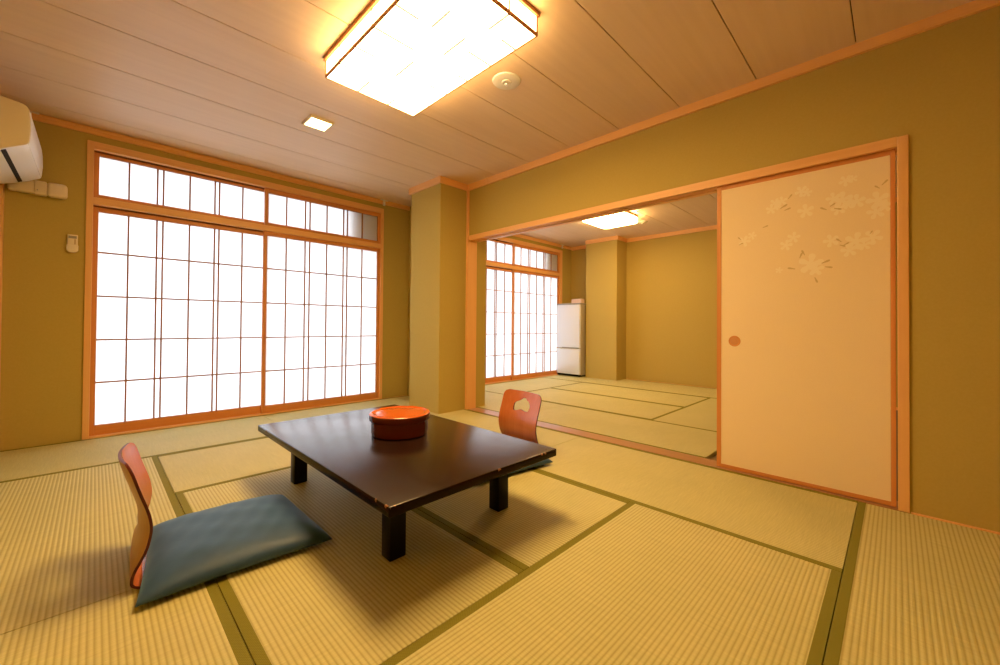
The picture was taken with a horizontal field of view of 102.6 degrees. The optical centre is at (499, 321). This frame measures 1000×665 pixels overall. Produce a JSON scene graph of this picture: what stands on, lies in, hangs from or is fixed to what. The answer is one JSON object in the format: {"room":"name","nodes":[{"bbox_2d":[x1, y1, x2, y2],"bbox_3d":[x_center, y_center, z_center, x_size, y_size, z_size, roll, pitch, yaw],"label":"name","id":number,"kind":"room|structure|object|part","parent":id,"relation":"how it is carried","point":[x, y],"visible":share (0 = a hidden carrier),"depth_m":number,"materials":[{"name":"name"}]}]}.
{"room":"japanese tatami room","nodes":[
{"label":"japanese tatami room","id":0,"kind":"room"},
{"bbox_2d":[0,120,570,450],"bbox_3d":[-1.155,-0.220,5.432,0.160,2.570,7.396,0,-1,45],"label":"wall","id":1,"kind":"structure","parent":0,"point":[42,326],"depth_m":3.06,"materials":[{"name":"paint"}]},
{"bbox_2d":[7,180,67,199],"bbox_3d":[-3.426,-0.987,2.974,0.070,0.108,0.292,0,-1,45],"label":"pipe cover","id":2,"kind":"object","parent":1,"relation":"attached to","point":[39,188],"visible":0.94,"depth_m":2.97,"materials":[{"name":"beige plastic"}]},
{"bbox_2d":[66,234,78,252],"bbox_3d":[-3.319,-0.600,3.109,0.030,0.140,0.064,0,-1,45],"label":"remote control","id":3,"kind":"object","parent":1,"relation":"attached to","point":[72,246],"visible":1,"depth_m":3.10,"materials":[{"name":"beige plastic"}]},
{"bbox_2d":[29,110,387,205],"bbox_3d":[-2.448,-1.490,3.959,0.030,0.070,2.970,0,-1,45],"label":"rail","id":4,"kind":"object","parent":1,"relation":"attached to","point":[31,112],"visible":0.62,"depth_m":3.59,"materials":[{"name":"brown wood"}]},
{"bbox_2d":[32,114,409,210],"bbox_3d":[-2.382,-1.502,4.064,0.024,0.058,3.392,0,-1,45],"label":"trim","id":5,"kind":"structure","parent":1,"relation":"attached to","point":[35,118],"depth_m":3.67,"materials":[{"name":"brown wood"}]},
{"bbox_2d":[82,140,383,439],"bbox_3d":[-2.406,-0.218,4.113,0.116,2.400,2.583,0,-1,45],"label":"window","id":6,"kind":"structure","parent":1,"relation":"in","point":[91,201],"depth_m":3.56,"materials":[{"name":"brown wood"}]},
{"bbox_2d":[89,207,262,435],"bbox_3d":[-2.851,0.008,3.676,0.028,1.843,1.263,0,-1,45],"label":"screen","id":7,"kind":"object","parent":6,"relation":"attached to","point":[176,305],"visible":0.93,"depth_m":3.59,"materials":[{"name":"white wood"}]},
{"bbox_3d":[-2.859,0.891,3.666,0.027,0.077,1.201,0,-1,45],"label":"rail","id":8,"kind":"part","parent":7,"relation":"part of","materials":[{"name":"brown wood"}]},
{"bbox_3d":[-2.845,-0.897,3.685,0.027,0.032,1.201,0,-1,45],"label":"rail","id":9,"kind":"part","parent":7,"relation":"part of","materials":[{"name":"brown wood"}]},
{"bbox_2d":[94,152,263,224],"bbox_3d":[-2.841,-1.174,3.691,0.028,0.364,1.267,0,-1,45],"label":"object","id":10,"kind":"structure","parent":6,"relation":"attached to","point":[115,178],"depth_m":3.60,"materials":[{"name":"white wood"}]},
{"bbox_3d":[-2.841,-1.346,3.692,0.027,0.021,1.205,0,-1,45],"label":"rail","id":11,"kind":"part","parent":10,"relation":"part of","materials":[{"name":"brown wood"}]},
{"bbox_3d":[-2.843,-1.005,3.688,0.027,0.025,1.205,0,-1,45],"label":"rail","id":12,"kind":"part","parent":10,"relation":"part of","materials":[{"name":"brown wood"}]},
{"bbox_3d":[-2.413,0.960,4.102,0.116,0.044,2.507,0,-1,45],"label":"sill","id":13,"kind":"part","parent":6,"relation":"part of","materials":[{"name":"brown wood"}]},
{"bbox_2d":[260,231,379,413],"bbox_3d":[-1.960,0.019,4.532,0.028,1.854,1.301,0,-1,45],"label":"screen","id":14,"kind":"object","parent":6,"relation":"attached to","point":[321,298],"visible":1,"depth_m":4.46,"materials":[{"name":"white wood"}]},
{"bbox_3d":[-1.971,0.909,4.519,0.027,0.073,1.224,0,-1,45],"label":"rail","id":15,"kind":"part","parent":14,"relation":"part of","materials":[{"name":"brown wood"}]},
{"bbox_3d":[-1.957,-0.889,4.538,0.027,0.039,1.224,0,-1,45],"label":"rail","id":16,"kind":"part","parent":14,"relation":"part of","materials":[{"name":"brown wood"}]},
{"bbox_2d":[264,188,380,243],"bbox_3d":[-1.948,-1.160,4.548,0.028,0.382,1.294,0,-1,45],"label":"screen","id":17,"kind":"object","parent":6,"relation":"attached to","point":[286,210],"visible":0.92,"depth_m":4.47,"materials":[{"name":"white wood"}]},
{"bbox_3d":[-1.954,-0.984,4.542,0.027,0.030,1.217,0,-1,45],"label":"rail","id":18,"kind":"part","parent":17,"relation":"part of","materials":[{"name":"brown wood"}]},
{"bbox_3d":[-1.951,-1.328,4.546,0.027,0.045,1.217,0,-1,45],"label":"rail","id":19,"kind":"part","parent":17,"relation":"part of","materials":[{"name":"brown wood"}]},
{"bbox_2d":[485,237,562,384],"bbox_3d":[0.224,-0.170,6.773,0.116,2.400,2.638,0,-1,45],"label":"window","id":20,"kind":"structure","parent":1,"relation":"in","point":[503,239],"depth_m":7.01,"materials":[{"name":"brown wood"}]},
{"bbox_2d":[485,266,511,382],"bbox_3d":[-0.216,0.057,6.342,0.028,1.843,1.263,0,-1,45],"label":"screen","id":21,"kind":"object","parent":20,"relation":"attached to","point":[498,280],"visible":0.49,"depth_m":6.54,"materials":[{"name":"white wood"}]},
{"bbox_3d":[-0.224,0.940,6.332,0.027,0.077,1.201,0,-1,45],"label":"rail","id":22,"kind":"part","parent":21,"relation":"part of","materials":[{"name":"brown wood"}]},
{"bbox_3d":[-0.210,-0.848,6.351,0.027,0.032,1.201,0,-1,45],"label":"rail","id":23,"kind":"part","parent":21,"relation":"part of","materials":[{"name":"brown wood"}]},
{"bbox_2d":[486,240,511,264],"bbox_3d":[-0.205,-1.125,6.356,0.028,0.364,1.267,0,-1,45],"label":"screen","id":24,"kind":"object","parent":20,"relation":"attached to","point":[500,252],"visible":0.44,"depth_m":6.55,"materials":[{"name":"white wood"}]},
{"bbox_3d":[-0.208,-0.956,6.354,0.027,0.025,1.205,0,-1,45],"label":"rail","id":25,"kind":"part","parent":24,"relation":"part of","materials":[{"name":"brown wood"}]},
{"bbox_3d":[0.203,1.008,6.749,0.116,0.044,2.526,0,-1,45],"label":"sill","id":26,"kind":"part","parent":20,"relation":"part of","materials":[{"name":"brown wood"}]},
{"bbox_2d":[511,269,558,379],"bbox_3d":[0.667,0.068,7.190,0.028,1.854,1.330,0,-1,45],"label":"screen","id":27,"kind":"object","parent":20,"relation":"attached to","point":[535,296],"visible":0.98,"depth_m":7.12,"materials":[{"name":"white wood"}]},
{"bbox_3d":[0.646,0.958,7.166,0.027,0.073,1.224,0,-1,45],"label":"rail","id":28,"kind":"part","parent":27,"relation":"part of","materials":[{"name":"brown wood"}]},
{"bbox_3d":[0.660,-0.840,7.186,0.027,0.039,1.224,0,-1,45],"label":"rail","id":29,"kind":"part","parent":27,"relation":"part of","materials":[{"name":"brown wood"}]},
{"bbox_2d":[512,243,558,272],"bbox_3d":[0.679,-1.111,7.205,0.028,0.382,1.323,0,-1,45],"label":"screen","id":30,"kind":"object","parent":20,"relation":"attached to","point":[522,256],"visible":0.92,"depth_m":7.15,"materials":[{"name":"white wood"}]},
{"bbox_3d":[0.666,-1.280,7.193,0.027,0.045,1.217,0,-1,45],"label":"rail","id":31,"kind":"part","parent":30,"relation":"part of","materials":[{"name":"brown wood"}]},
{"bbox_3d":[0.663,-0.936,7.189,0.027,0.030,1.217,0,-1,45],"label":"rail","id":32,"kind":"part","parent":30,"relation":"part of","materials":[{"name":"brown wood"}]},
{"bbox_2d":[517,234,563,247],"bbox_3d":[0.301,-1.438,6.740,0.030,0.070,2.630,0,-1,45],"label":"rail","id":33,"kind":"object","parent":1,"relation":"attached to","point":[561,245],"visible":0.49,"depth_m":7.25,"materials":[{"name":"brown wood"}]},
{"bbox_2d":[512,234,571,249],"bbox_3d":[0.157,-1.455,6.633,0.024,0.058,3.576,0,-1,45],"label":"trim","id":34,"kind":"structure","parent":1,"relation":"attached to","point":[519,236],"depth_m":7.23,"materials":[{"name":"brown wood"}]},
{"bbox_2d":[409,183,485,413],"bbox_3d":[-0.592,-0.254,4.594,0.550,2.510,0.661,0,-1,45],"label":"pillar","id":35,"kind":"structure","parent":0,"point":[438,212],"depth_m":4.33,"materials":[{"name":"paint"}]},
{"bbox_2d":[409,176,438,194],"bbox_3d":[-0.830,-1.477,4.371,0.570,0.077,0.024,0,-1,45],"label":"trim","id":36,"kind":"structure","parent":35,"relation":"attached to","point":[434,181],"depth_m":4.35,"materials":[{"name":"brown wood"}]},
{"bbox_2d":[439,176,467,190],"bbox_3d":[-0.495,-1.476,4.288,0.024,0.077,0.377,0,-1,45],"label":"trim","id":37,"kind":"structure","parent":35,"relation":"attached to","point":[443,180],"depth_m":4.27,"materials":[{"name":"brown wood"}]},
{"bbox_2d":[0,0,973,246],"bbox_3d":[0.807,-1.548,3.517,5.650,0.119,7.396,0,-1,45],"label":"ceiling","id":38,"kind":"structure","parent":0,"point":[236,81],"depth_m":2.48,"materials":[{"name":"brown wood"}]},
{"bbox_2d":[302,114,333,131],"bbox_3d":[-1.395,-1.515,3.074,0.176,0.016,0.176,0,-1,45],"label":"recessed light","id":39,"kind":"object","parent":38,"relation":"in","point":[312,121],"visible":1,"depth_m":3.06,"materials":[{"name":"beige plastic"}]},
{"bbox_2d":[305,118,330,130],"bbox_3d":[-1.395,-1.515,3.074,0.150,0.010,0.150,0,-1,45],"label":"diffuser","id":40,"kind":"object","parent":39,"relation":"attached to","point":[320,124],"depth_m":3.06,"materials":[{"name":"white plastic"}]},
{"bbox_2d":[323,0,539,116],"bbox_3d":[-0.411,-1.461,2.140,1.108,0.123,0.613,0,-1,45],"label":"ceiling lamp","id":41,"kind":"object","parent":38,"relation":"attached to","point":[406,56],"visible":1,"depth_m":2.06,"materials":[{"name":"white plastic"}]},
{"bbox_2d":[492,72,520,89],"bbox_3d":[0.042,-1.500,2.522,0.180,0.026,0.180,0,-1,45],"label":"ceiling detector","id":42,"kind":"object","parent":38,"relation":"attached to","point":[503,80],"visible":1,"depth_m":2.50,"materials":[{"name":"white plastic"}]},
{"bbox_2d":[583,211,637,228],"bbox_3d":[1.530,-1.423,5.567,0.561,0.097,0.666,0,-1,45],"label":"ceiling lamp","id":43,"kind":"object","parent":38,"relation":"attached to","point":[624,218],"visible":0.59,"depth_m":5.50,"materials":[{"name":"white plastic"}]},
{"bbox_2d":[585,240,626,380],"bbox_3d":[1.899,-0.207,7.176,0.613,2.510,0.362,0,-1,45],"label":"pillar","id":44,"kind":"structure","parent":0,"point":[605,261],"depth_m":7.00,"materials":[{"name":"paint"}]},
{"bbox_2d":[585,236,616,243],"bbox_3d":[1.773,-1.428,7.052,0.613,0.077,0.024,0,-1,45],"label":"trim","id":45,"kind":"structure","parent":44,"relation":"attached to","point":[611,238],"depth_m":7.04,"materials":[{"name":"brown wood"}]},
{"bbox_2d":[616,235,627,242],"bbox_3d":[2.120,-1.427,6.949,0.024,0.077,0.366,0,-1,45],"label":"trim","id":46,"kind":"structure","parent":44,"relation":"attached to","point":[620,238],"depth_m":6.91,"materials":[{"name":"brown wood"}]},
{"bbox_2d":[407,6,999,534],"bbox_3d":[0.733,-0.257,3.430,5.340,2.510,0.138,0,-1,45],"label":"wall","id":47,"kind":"structure","parent":0,"point":[939,87],"depth_m":1.99,"materials":[{"name":"paint"}]},
{"bbox_2d":[465,135,909,512],"bbox_3d":[0.893,-0.258,3.271,3.423,2.510,0.159,0,-1,45],"label":"door frame","id":48,"kind":"structure","parent":47,"relation":"in","point":[900,144],"depth_m":2.53,"materials":[{"name":"brown wood"}]},
{"bbox_3d":[-0.323,0.021,4.453,0.030,1.900,0.137,0,-1,45],"label":"corner post","id":49,"kind":"part","parent":48,"relation":"part of","materials":[{"name":"brown wood"}]},
{"bbox_3d":[0.886,0.981,3.268,3.351,0.032,0.142,0,-1,45],"label":"sill","id":50,"kind":"part","parent":48,"relation":"part of","materials":[{"name":"brown wood"}]},
{"bbox_2d":[717,149,895,506],"bbox_3d":[1.752,0.031,2.376,0.848,1.857,0.022,0,-1,45],"label":"door","id":51,"kind":"structure","parent":48,"relation":"attached to","point":[806,257],"depth_m":2.32,"materials":[{"name":"beige paper"}]},
{"bbox_3d":[1.518,0.130,2.593,0.069,0.069,0.003,0,-1,45],"label":"finger pull","id":52,"kind":"part","parent":51,"relation":"part of","materials":[{"name":"brown wood"}]},
{"bbox_3d":[1.762,-0.883,2.384,0.802,0.030,0.021,0,-1,45],"label":"rail","id":53,"kind":"part","parent":51,"relation":"part of","materials":[{"name":"brown wood"}]},
{"bbox_3d":[1.748,0.948,2.364,0.802,0.022,0.021,0,-1,45],"label":"rail","id":54,"kind":"part","parent":51,"relation":"part of","materials":[{"name":"brown wood"}]},
{"bbox_2d":[468,0,999,190],"bbox_3d":[1.124,-1.478,2.966,4.125,0.077,0.024,0,-1,45],"label":"trim","id":55,"kind":"structure","parent":47,"relation":"attached to","point":[976,6],"depth_m":2.43,"materials":[{"name":"brown wood"}]},
{"bbox_2d":[571,202,897,406],"bbox_3d":[3.348,-0.208,6.076,5.340,2.510,0.150,0,-1,45],"label":"wall","id":56,"kind":"structure","parent":0,"point":[671,281],"depth_m":6.52,"materials":[{"name":"paint"}]},
{"bbox_2d":[572,245,585,250],"bbox_3d":[1.605,-1.423,7.699,0.536,0.077,0.024,0,-1,45],"label":"trim","id":57,"kind":"structure","parent":56,"relation":"attached to","point":[582,246],"depth_m":7.76,"materials":[{"name":"brown wood"}]},
{"bbox_2d":[627,197,896,241],"bbox_3d":[3.721,-1.429,5.606,4.143,0.077,0.024,0,-1,45],"label":"trim","id":58,"kind":"structure","parent":56,"relation":"attached to","point":[713,227],"depth_m":6.48,"materials":[{"name":"brown wood"}]},
{"bbox_2d":[631,379,897,409],"bbox_3d":[3.699,1.027,5.593,4.167,0.034,0.010,0,-1,45],"label":"baseboard","id":59,"kind":"structure","parent":56,"relation":"attached to","point":[631,379],"depth_m":6.40,"materials":[{"name":"brown wood"}]},
{"bbox_2d":[710,410,902,511],"bbox_3d":[0.787,1.045,3.489,5.650,0.089,7.396,0,-1,45],"label":"floor","id":60,"kind":"structure","parent":0,"point":[714,457],"depth_m":2.94,"materials":[{"name":"brown"}]},
{"bbox_2d":[0,456,183,634],"bbox_3d":[-2.038,0.945,1.876,1.767,0.030,0.806,0,-1,45],"label":"mat","id":61,"kind":"object","parent":60,"relation":"on","point":[66,537],"visible":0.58,"depth_m":1.72,"materials":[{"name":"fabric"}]},
{"bbox_2d":[0,579,253,664],"bbox_3d":[-0.768,0.941,0.621,1.799,0.030,0.806,0,-1,45],"label":"mat","id":62,"kind":"object","parent":60,"relation":"on","point":[195,625],"visible":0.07,"depth_m":1.19,"materials":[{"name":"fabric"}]},
{"bbox_2d":[0,415,274,482],"bbox_3d":[-2.677,0.954,3.128,0.899,0.030,1.688,0,-1,45],"label":"mat","id":63,"kind":"object","parent":60,"relation":"on","point":[35,461],"visible":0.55,"depth_m":2.97,"materials":[{"name":"wicker"}]},
{"bbox_2d":[158,437,290,494],"bbox_3d":[-1.477,0.962,3.072,0.883,0.030,1.680,0,-1,45],"label":"mat","id":64,"kind":"object","parent":60,"relation":"on","point":[190,470],"visible":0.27,"depth_m":2.65,"materials":[{"name":"wicker"}]},
{"bbox_2d":[263,395,408,421],"bbox_3d":[-1.491,0.976,4.329,0.899,0.030,1.684,0,-1,45],"label":"mat","id":65,"kind":"object","parent":60,"relation":"on","point":[401,400],"visible":0.45,"depth_m":4.35,"materials":[{"name":"wicker"}]},
{"bbox_2d":[176,464,522,664],"bbox_3d":[-0.831,0.954,1.839,1.766,0.030,0.833,0,-1,45],"label":"mat","id":66,"kind":"object","parent":60,"relation":"on","point":[338,600],"visible":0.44,"depth_m":1.44,"materials":[{"name":"wicker"}]},
{"bbox_2d":[118,443,152,588],"bbox_3d":[-1.235,0.712,1.651,0.497,0.432,0.410,1,-1,-41],"label":"chair","id":67,"kind":"object","parent":66,"relation":"on","point":[135,473],"visible":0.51,"depth_m":1.43,"materials":[{"name":"brown wood"}]},
{"bbox_2d":[135,494,331,606],"bbox_3d":[-1.134,0.879,1.700,0.612,0.082,0.600,1,-1,-42],"label":"floor cushion","id":68,"kind":"object","parent":67,"relation":"on","point":[189,550],"visible":0.94,"depth_m":1.57,"materials":[{"name":"teal fabric"}]},
{"bbox_2d":[258,404,555,561],"bbox_3d":[-0.572,0.777,2.135,1.487,0.333,0.899,0,-1,45],"label":"table","id":69,"kind":"object","parent":66,"relation":"on","point":[395,478],"visible":0.84,"depth_m":1.82,"materials":[{"name":"paint"}]},
{"bbox_3d":[-1.179,0.793,2.352,0.068,0.297,0.072,0,-1,45],"label":"leg","id":70,"kind":"part","parent":69,"relation":"part of","materials":[{"name":"black paint"}]},
{"bbox_3d":[-0.425,0.791,1.607,0.068,0.297,0.072,0,-1,45],"label":"leg","id":71,"kind":"part","parent":69,"relation":"part of","materials":[{"name":"black paint"}]},
{"bbox_2d":[369,406,429,439],"bbox_3d":[-0.547,0.552,2.190,0.324,0.119,0.324,0,-1,45],"label":"lidded bowl","id":72,"kind":"object","parent":69,"relation":"on","point":[393,422],"visible":1,"depth_m":2.08,"materials":[{"name":"brown paint"}]},
{"bbox_3d":[-0.547,0.513,2.191,0.324,0.041,0.324,0,-1,45],"label":"lid","id":73,"kind":"part","parent":72,"relation":"part of","materials":[{"name":"orange paint"}]},
{"bbox_3d":[-0.006,0.799,2.031,0.068,0.297,0.072,0,-1,45],"label":"leg","id":74,"kind":"part","parent":69,"relation":"part of","materials":[{"name":"black paint"}]},
{"bbox_2d":[430,409,580,446],"bbox_3d":[-0.258,0.978,3.673,1.773,0.030,0.884,0,-1,45],"label":"mat","id":75,"kind":"object","parent":60,"relation":"on","point":[548,437],"visible":0.18,"depth_m":3.70,"materials":[{"name":"wicker"}]},
{"bbox_2d":[476,391,563,411],"bbox_3d":[-0.172,0.993,5.023,1.790,0.030,0.861,0,-1,45],"label":"mat","id":76,"kind":"object","parent":60,"relation":"on","point":[493,400],"visible":0.2,"depth_m":4.71,"materials":[{"name":"wicker"}]},
{"bbox_2d":[417,468,628,570],"bbox_3d":[-0.240,0.965,2.437,1.766,0.030,0.845,0,-1,45],"label":"mat","id":77,"kind":"object","parent":60,"relation":"on","point":[544,512],"visible":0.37,"depth_m":1.96,"materials":[{"name":"wicker"}]},
{"bbox_2d":[499,389,541,443],"bbox_3d":[-0.002,0.734,2.811,0.497,0.432,0.410,1,-1,-38],"label":"chair","id":78,"kind":"object","parent":77,"relation":"on","point":[520,424],"visible":0.4,"depth_m":2.95,"materials":[{"name":"brown wood"}]},
{"bbox_2d":[509,459,552,473],"bbox_3d":[-0.061,0.899,2.709,0.590,0.082,0.585,1,-1,-37],"label":"floor cushion","id":79,"kind":"object","parent":78,"relation":"on","point":[546,461],"visible":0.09,"depth_m":2.58,"materials":[{"name":"teal fabric"}]},
{"bbox_2d":[485,377,582,393],"bbox_3d":[0.435,1.012,6.274,0.895,0.030,1.768,0,-1,45],"label":"mat","id":80,"kind":"object","parent":60,"relation":"on","point":[533,384],"visible":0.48,"depth_m":6.27,"materials":[{"name":"wicker"}]},
{"bbox_2d":[544,375,658,388],"bbox_3d":[1.698,1.028,6.915,1.790,0.030,0.917,0,-1,45],"label":"mat","id":81,"kind":"object","parent":60,"relation":"on","point":[628,383],"visible":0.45,"depth_m":6.71,"materials":[{"name":"wicker"}]},
{"bbox_2d":[557,303,585,376],"bbox_3d":[1.410,0.347,7.537,0.505,1.342,0.459,0,-1,45],"label":"refrigerator","id":82,"kind":"object","parent":81,"relation":"on","point":[571,317],"visible":0.81,"depth_m":7.33,"materials":[{"name":"white metal"}]},
{"bbox_3d":[1.264,0.739,7.387,0.503,0.463,0.042,0,-1,45],"label":"door","id":83,"kind":"part","parent":82,"relation":"part of","materials":[{"name":"white metal"}]},
{"bbox_3d":[1.268,0.096,7.394,0.503,0.790,0.042,0,-1,45],"label":"door","id":84,"kind":"part","parent":82,"relation":"part of","materials":[{"name":"white metal"}]},
{"bbox_3d":[1.407,0.989,7.532,0.495,0.033,0.415,0,-1,45],"label":"kick plate","id":85,"kind":"part","parent":82,"relation":"part of","materials":[{"name":"black plastic"}]},
{"bbox_2d":[572,299,583,302],"bbox_3d":[1.446,-0.367,7.423,0.210,0.084,0.110,0,-1,45],"label":"tissue box","id":86,"kind":"object","parent":82,"relation":"on","point":[573,300],"visible":0.83,"depth_m":7.37,"materials":[{"name":"beige"}]},
{"bbox_2d":[531,388,681,418],"bbox_3d":[1.123,1.003,4.974,1.907,0.030,0.888,0,-1,45],"label":"mat","id":87,"kind":"object","parent":60,"relation":"on","point":[634,408],"visible":0.66,"depth_m":4.79,"materials":[{"name":"wicker"}]},
{"bbox_2d":[380,502,841,664],"bbox_3d":[0.399,0.956,1.217,0.854,0.030,1.680,0,-1,45],"label":"mat","id":88,"kind":"object","parent":60,"relation":"on","point":[642,585],"visible":0.93,"depth_m":1.32,"materials":[{"name":"wicker"}]},
{"bbox_2d":[537,405,716,458],"bbox_3d":[1.105,0.989,3.760,1.798,0.030,0.861,0,-1,45],"label":"mat","id":89,"kind":"object","parent":60,"relation":"on","point":[699,442],"visible":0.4,"depth_m":3.60,"materials":[{"name":"wicker"}]},
{"bbox_2d":[554,382,707,406],"bbox_3d":[1.745,1.014,5.604,1.907,0.030,0.878,0,-1,45],"label":"mat","id":90,"kind":"object","parent":60,"relation":"on","point":[681,400],"visible":0.81,"depth_m":5.47,"materials":[{"name":"wicker"}]},
{"bbox_2d":[636,383,716,398],"bbox_3d":[2.975,1.024,5.652,1.798,0.030,0.917,0,-1,45],"label":"mat","id":91,"kind":"object","parent":60,"relation":"on","point":[661,387],"visible":0.39,"depth_m":5.90,"materials":[{"name":"wicker"}]},
{"bbox_2d":[650,398,716,430],"bbox_3d":[2.430,1.005,4.301,0.894,0.030,1.768,0,-1,45],"label":"mat","id":92,"kind":"object","parent":60,"relation":"on","point":[702,414],"visible":0.45,"depth_m":4.14,"materials":[{"name":"wicker"}]},
{"bbox_2d":[531,436,857,574],"bbox_3d":[0.990,0.974,2.439,1.732,0.030,0.884,0,-1,45],"label":"mat","id":93,"kind":"object","parent":60,"relation":"on","point":[812,526],"visible":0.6,"depth_m":2.18,"materials":[{"name":"wicker"}]},
{"bbox_2d":[823,501,999,664],"bbox_3d":[1.608,0.965,1.191,0.899,0.030,1.778,0,-1,45],"label":"mat","id":94,"kind":"object","parent":60,"relation":"on","point":[914,589],"visible":1,"depth_m":1.39,"materials":[{"name":"wicker"}]},
{"bbox_3d":[-1.746,-0.303,0.923,5.340,2.510,0.150,0,-1,45],"label":"wall","id":95,"kind":"structure","parent":0,"visible":0},
{"bbox_2d":[0,184,3,371],"bbox_3d":[-3.566,-0.274,2.848,0.045,2.405,0.030,0,-1,45],"label":"post","id":96,"kind":"object","parent":95,"relation":"attached to","point":[1,185],"visible":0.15,"depth_m":2.84,"materials":[{"name":"brown wood"}]},
{"bbox_2d":[0,95,42,183],"bbox_3d":[-3.108,-1.111,2.549,0.800,0.344,0.218,0,-1,45],"label":"air conditioner","id":97,"kind":"object","parent":95,"relation":"attached to","point":[21,157],"visible":1,"depth_m":2.36,"materials":[{"name":"white plastic"}]},
{"bbox_3d":[-3.037,-1.136,2.621,0.764,0.199,0.014,0,-1,45],"label":"panel","id":98,"kind":"part","parent":97,"relation":"part of","materials":[{"name":"white plastic"}]}
]}

